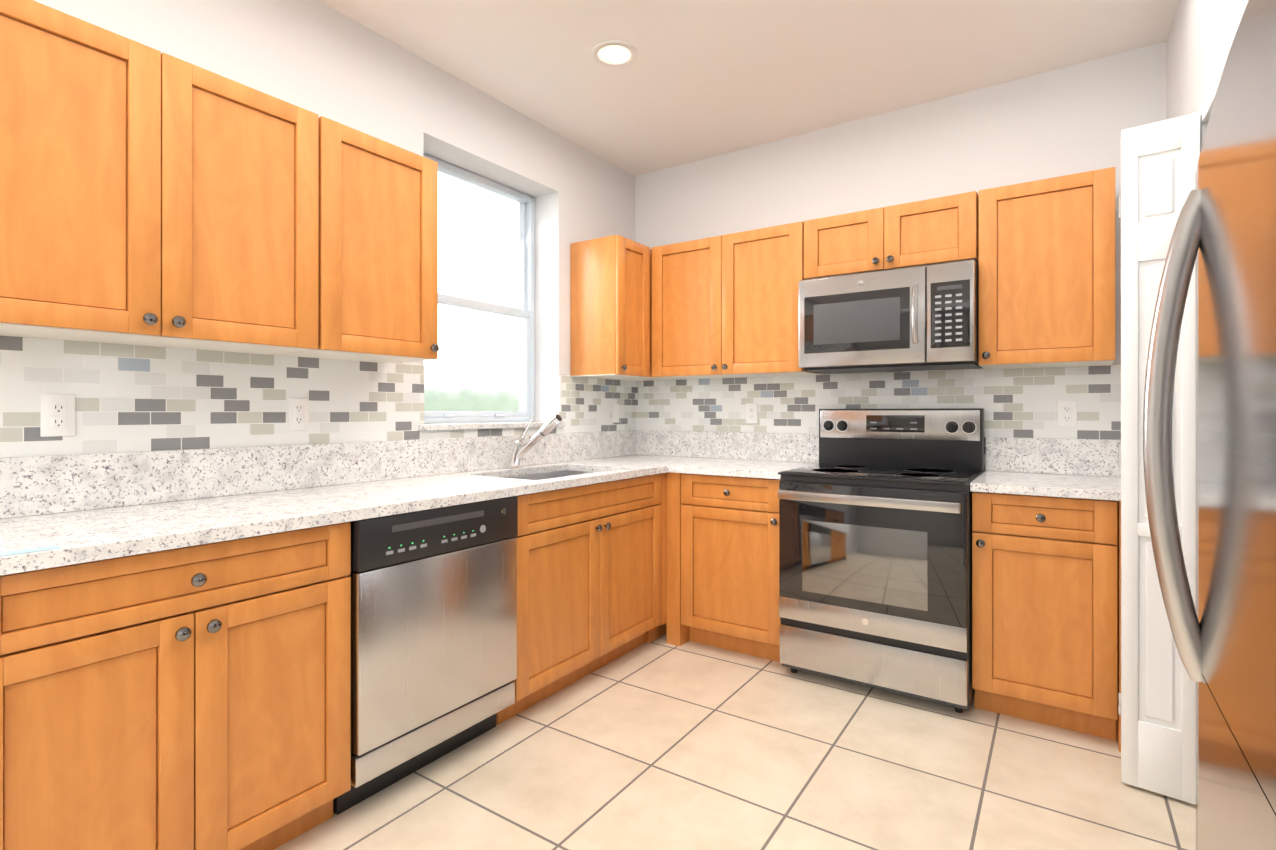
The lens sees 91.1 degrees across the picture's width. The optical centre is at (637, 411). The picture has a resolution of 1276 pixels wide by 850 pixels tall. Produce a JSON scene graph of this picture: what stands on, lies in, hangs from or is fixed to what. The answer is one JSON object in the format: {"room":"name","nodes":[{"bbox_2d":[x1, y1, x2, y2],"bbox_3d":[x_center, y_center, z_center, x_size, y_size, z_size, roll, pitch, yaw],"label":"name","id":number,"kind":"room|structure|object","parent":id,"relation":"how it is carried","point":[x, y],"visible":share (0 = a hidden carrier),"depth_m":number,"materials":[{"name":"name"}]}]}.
{"room":"kitchen","nodes":[
{"label":"kitchen","id":0,"kind":"room"},
{"bbox_2d":[34,0,634,430],"bbox_3d":[-1.875,-0.168,1.575,0.300,2.717,6.200,0,0,34],"label":"wall","id":1,"kind":"structure","parent":0,"point":[320,58],"depth_m":2.66,"materials":[{"name":"white paint"}]},
{"bbox_2d":[0,0,317,354],"bbox_3d":[-1.371,-0.571,1.722,0.363,0.748,0.841,0,0,34],"label":"upper cabinet","id":2,"kind":"object","parent":1,"relation":"attached to","point":[150,196],"visible":1,"depth_m":1.61,"materials":[{"name":"brown wood"}]},
{"bbox_2d":[0,336,635,457],"bbox_3d":[-0.899,-0.033,2.749,0.006,0.347,3.160,0,0,34],"label":"backsplash","id":3,"kind":"structure","parent":1,"relation":"attached to","point":[133,398],"depth_m":2.04,"materials":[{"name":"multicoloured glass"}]},
{"bbox_2d":[40,394,74,436],"bbox_3d":[-1.588,0.011,1.714,0.008,0.116,0.072,0,0,34],"label":"outlet","id":4,"kind":"object","parent":3,"relation":"attached to","point":[57,414],"visible":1,"depth_m":1.71,"materials":[{"name":"white plastic"}]},
{"bbox_2d":[288,398,307,430],"bbox_3d":[-1.223,0.011,2.255,0.008,0.116,0.072,0,0,34],"label":"outlet","id":5,"kind":"object","parent":3,"relation":"attached to","point":[297,414],"visible":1,"depth_m":2.25,"materials":[{"name":"white plastic"}]},
{"bbox_2d":[612,404,618,422],"bbox_3d":[-0.136,0.011,3.866,0.010,0.116,0.072,0,0,34],"label":"light switch","id":6,"kind":"object","parent":3,"relation":"attached to","point":[615,413],"visible":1,"depth_m":3.86,"materials":[{"name":"white plastic"}]},
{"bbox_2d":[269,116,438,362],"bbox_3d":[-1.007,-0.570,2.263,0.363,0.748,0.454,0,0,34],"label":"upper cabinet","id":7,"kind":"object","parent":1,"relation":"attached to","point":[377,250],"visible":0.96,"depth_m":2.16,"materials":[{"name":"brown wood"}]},
{"bbox_2d":[424,153,534,423],"bbox_3d":[-0.847,-0.574,3.185,0.065,1.262,0.872,0,0,34],"label":"window","id":8,"kind":"structure","parent":1,"relation":"in","point":[526,312],"depth_m":3.34,"materials":[{"name":"grey"}]},
{"bbox_2d":[418,422,564,430],"bbox_3d":[-0.745,0.071,3.116,0.193,0.025,0.940,0,0,34],"label":"window sill","id":9,"kind":"structure","parent":1,"relation":"attached to","point":[451,426],"depth_m":2.97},
{"bbox_2d":[570,235,676,380],"bbox_3d":[-0.049,-0.570,3.684,0.363,0.748,0.650,0,0,34],"label":"upper cabinet","id":10,"kind":"object","parent":1,"relation":"attached to","point":[610,307],"visible":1,"depth_m":3.44,"materials":[{"name":"brown wood"}]},
{"bbox_2d":[274,633,1195,849],"bbox_3d":[-0.416,1.220,0.591,3.820,0.060,6.600,0,0,34],"label":"floor","id":11,"kind":"structure","parent":0,"point":[660,743],"depth_m":2.02,"materials":[{"name":"tile"}]},
{"bbox_2d":[0,522,350,849],"bbox_3d":[-1.273,0.750,1.622,0.638,0.881,0.780,0,0,34],"label":"base cabinet","id":12,"kind":"object","parent":11,"relation":"on","point":[196,697],"visible":0.98,"depth_m":1.44,"materials":[{"name":"brown wood"}]},
{"bbox_2d":[333,496,517,814],"bbox_3d":[-0.866,0.751,2.209,0.604,0.879,0.631,0,0,34],"label":"stainless steel dishwasher","id":13,"kind":"object","parent":11,"relation":"on","point":[433,633],"visible":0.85,"depth_m":1.99,"materials":[{"name":"grey metal"}]},
{"bbox_2d":[496,474,660,724],"bbox_3d":[-0.405,0.751,2.909,0.638,0.881,1.027,0,0,34],"label":"base cabinet","id":14,"kind":"object","parent":11,"relation":"on","point":[589,579],"visible":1,"depth_m":2.67,"materials":[{"name":"brown wood"}]},
{"bbox_2d":[0,430,671,575],"bbox_3d":[-0.636,0.215,2.567,0.630,0.188,3.152,0,0,34],"label":"countertop","id":15,"kind":"structure","parent":14,"relation":"on","point":[81,508],"depth_m":1.95,"materials":[{"name":"white stone"}]},
{"bbox_2d":[0,545,61,555],"bbox_3d":[-1.207,0.276,1.236,0.037,0.001,0.095,0,0,34],"label":"tape strip","id":16,"kind":"object","parent":15,"relation":"on","point":[28,550],"visible":1,"depth_m":1.24,"materials":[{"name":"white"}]},
{"bbox_2d":[506,414,561,468],"bbox_3d":[-0.498,0.145,2.991,0.313,0.263,0.068,0,0,28],"label":"faucet","id":17,"kind":"object","parent":15,"relation":"on","point":[520,449],"visible":0.98,"depth_m":2.99,"materials":[{"name":"silver metal"}]},
{"bbox_2d":[505,470,593,479],"bbox_3d":[-0.394,0.423,2.904,0.456,0.225,0.716,0,0,34],"label":"sink","id":18,"kind":"object","parent":15,"relation":"in","point":[540,476],"visible":0.04,"depth_m":3.19,"materials":[{"name":"silver metal"}]},
{"bbox_2d":[646,472,688,645],"bbox_3d":[0.085,0.751,3.594,0.684,0.881,0.651,0,0,34],"label":"cabinet filler","id":19,"kind":"object","parent":11,"relation":"on","point":[674,629],"visible":0.17,"depth_m":3.19,"materials":[{"name":"brown wood"}]},
{"bbox_2d":[681,473,781,661],"bbox_3d":[0.598,0.751,3.256,0.539,0.881,0.638,0,0,34],"label":"base cabinet","id":20,"kind":"object","parent":11,"relation":"on","point":[729,562],"visible":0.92,"depth_m":3.02,"materials":[{"name":"brown wood"}]},
{"bbox_2d":[672,431,818,478],"bbox_3d":[0.578,0.215,3.272,0.594,0.188,0.627,0,0,34],"label":"countertop","id":21,"kind":"structure","parent":20,"relation":"on","point":[738,454],"depth_m":3.49,"materials":[{"name":"white stone"}]},
{"bbox_2d":[778,408,983,712],"bbox_3d":[1.107,0.589,2.840,0.758,1.205,0.698,0,0,34],"label":"steel electric range","id":22,"kind":"object","parent":11,"relation":"on","point":[875,548],"visible":1,"depth_m":2.62,"materials":[{"name":"grey metal"}]},
{"bbox_2d":[972,491,1117,740],"bbox_3d":[1.648,0.750,2.548,0.454,0.881,0.638,0,0,34],"label":"base cabinet","id":23,"kind":"object","parent":11,"relation":"on","point":[1044,609],"visible":1,"depth_m":2.31,"materials":[{"name":"brown wood"}]},
{"bbox_2d":[970,437,1120,500],"bbox_3d":[1.727,0.215,2.497,0.647,0.188,0.627,0,0,34],"label":"countertop","id":24,"kind":"structure","parent":23,"relation":"on","point":[1081,468],"depth_m":2.70,"materials":[{"name":"white stone"}]},
{"bbox_2d":[1116,501,1120,751],"bbox_3d":[1.929,0.750,2.385,0.188,0.881,0.596,0,0,34],"label":"cabinet filler","id":25,"kind":"object","parent":11,"relation":"on","point":[1118,728],"visible":0.07,"depth_m":2.19,"materials":[{"name":"brown wood"}]},
{"bbox_2d":[1143,0,1275,849],"bbox_3d":[1.069,0.318,0.600,0.838,1.745,1.046,0,0,34],"label":"refrigerator","id":26,"kind":"object","parent":11,"relation":"on","point":[1223,239],"visible":1,"depth_m":0.93,"materials":[{"name":"silver metal"}]},
{"bbox_2d":[318,0,1177,175],"bbox_3d":[-0.416,-1.577,0.592,3.820,0.100,6.600,0,0,34],"label":"ceiling","id":27,"kind":"structure","parent":0,"point":[696,80],"depth_m":2.67,"materials":[{"name":"white paint"}]},
{"bbox_2d":[592,40,637,66],"bbox_3d":[-0.100,-1.523,2.670,0.196,0.005,0.196,0,0,34],"label":"recessed light","id":28,"kind":"object","parent":27,"relation":"in","point":[613,53],"visible":1,"depth_m":2.66,"materials":[{"name":"white paint"}]},
{"bbox_2d":[635,42,1165,471],"bbox_3d":[1.373,-0.167,3.244,3.820,2.717,0.200,0,0,34],"label":"wall","id":29,"kind":"structure","parent":0,"point":[1073,119],"depth_m":3.09,"materials":[{"name":"white paint"}]},
{"bbox_2d":[652,221,822,379],"bbox_3d":[0.529,-0.570,3.469,0.891,0.748,0.363,0,0,34],"label":"upper cabinet","id":30,"kind":"object","parent":29,"relation":"attached to","point":[725,306],"visible":0.98,"depth_m":3.32,"materials":[{"name":"brown wood"}]},
{"bbox_2d":[636,363,1120,466],"bbox_3d":[1.081,0.028,3.316,2.644,0.467,0.006,0,0,34],"label":"backsplash","id":31,"kind":"structure","parent":29,"relation":"attached to","point":[1018,403],"depth_m":3.15,"materials":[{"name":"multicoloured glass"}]},
{"bbox_2d":[746,403,756,423],"bbox_3d":[0.652,0.011,3.597,0.072,0.116,0.008,0,0,34],"label":"outlet","id":32,"kind":"object","parent":31,"relation":"attached to","point":[751,412],"visible":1,"depth_m":3.60,"materials":[{"name":"white plastic"}]},
{"bbox_2d":[1057,401,1076,426],"bbox_3d":[1.893,0.011,2.760,0.072,0.116,0.008,0,0,34],"label":"outlet","id":33,"kind":"object","parent":31,"relation":"attached to","point":[1066,413],"visible":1,"depth_m":2.76,"materials":[{"name":"white plastic"}]},
{"bbox_2d":[804,191,978,279],"bbox_3d":[1.216,-0.799,3.006,0.756,0.290,0.363,0,0,34],"label":"upper cabinet","id":34,"kind":"object","parent":29,"relation":"attached to","point":[938,230],"visible":0.94,"depth_m":2.85,"materials":[{"name":"brown wood"}]},
{"bbox_2d":[799,260,981,373],"bbox_3d":[1.190,-0.416,2.964,0.752,0.430,0.461,0,0,34],"label":"over-the-range microwave","id":35,"kind":"object","parent":34,"relation":"attached to","point":[920,318],"visible":1,"depth_m":2.79,"materials":[{"name":"silver metal"}]},
{"bbox_2d":[979,167,1114,369],"bbox_3d":[1.727,-0.570,2.661,0.468,0.748,0.363,0,0,34],"label":"upper cabinet","id":36,"kind":"object","parent":29,"relation":"attached to","point":[1047,273],"visible":1,"depth_m":2.54,"materials":[{"name":"brown wood"}]},
{"bbox_2d":[1166,0,1248,127],"bbox_3d":[1.744,-0.168,1.836,0.110,2.717,1.720,0,0,34],"label":"wall","id":37,"kind":"structure","parent":0,"point":[1200,35],"depth_m":1.91,"materials":[{"name":"white paint"}]},
{"bbox_2d":[1118,112,1199,804],"bbox_3d":[1.635,0.142,1.970,0.196,2.073,0.123,0,0,34],"label":"bifold door","id":38,"kind":"structure","parent":37,"relation":"in","point":[1157,693],"depth_m":1.94,"materials":[{"name":"white paint"}]},
{"bbox_2d":[1198,15,1242,151],"bbox_3d":[1.519,0.133,1.611,0.012,2.115,0.765,0,0,34],"label":"door frame","id":39,"kind":"structure","parent":37,"relation":"attached to","point":[1205,108],"depth_m":1.78,"materials":[{"name":"white paint"}]},
{"label":"outside","id":40,"kind":"structure","parent":0,"visible":0},
{"bbox_2d":[423,172,518,423],"bbox_3d":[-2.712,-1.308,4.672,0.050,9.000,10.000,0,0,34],"label":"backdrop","id":41,"kind":"structure","parent":40,"point":[478,293],"depth_m":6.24,"materials":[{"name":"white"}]}
]}

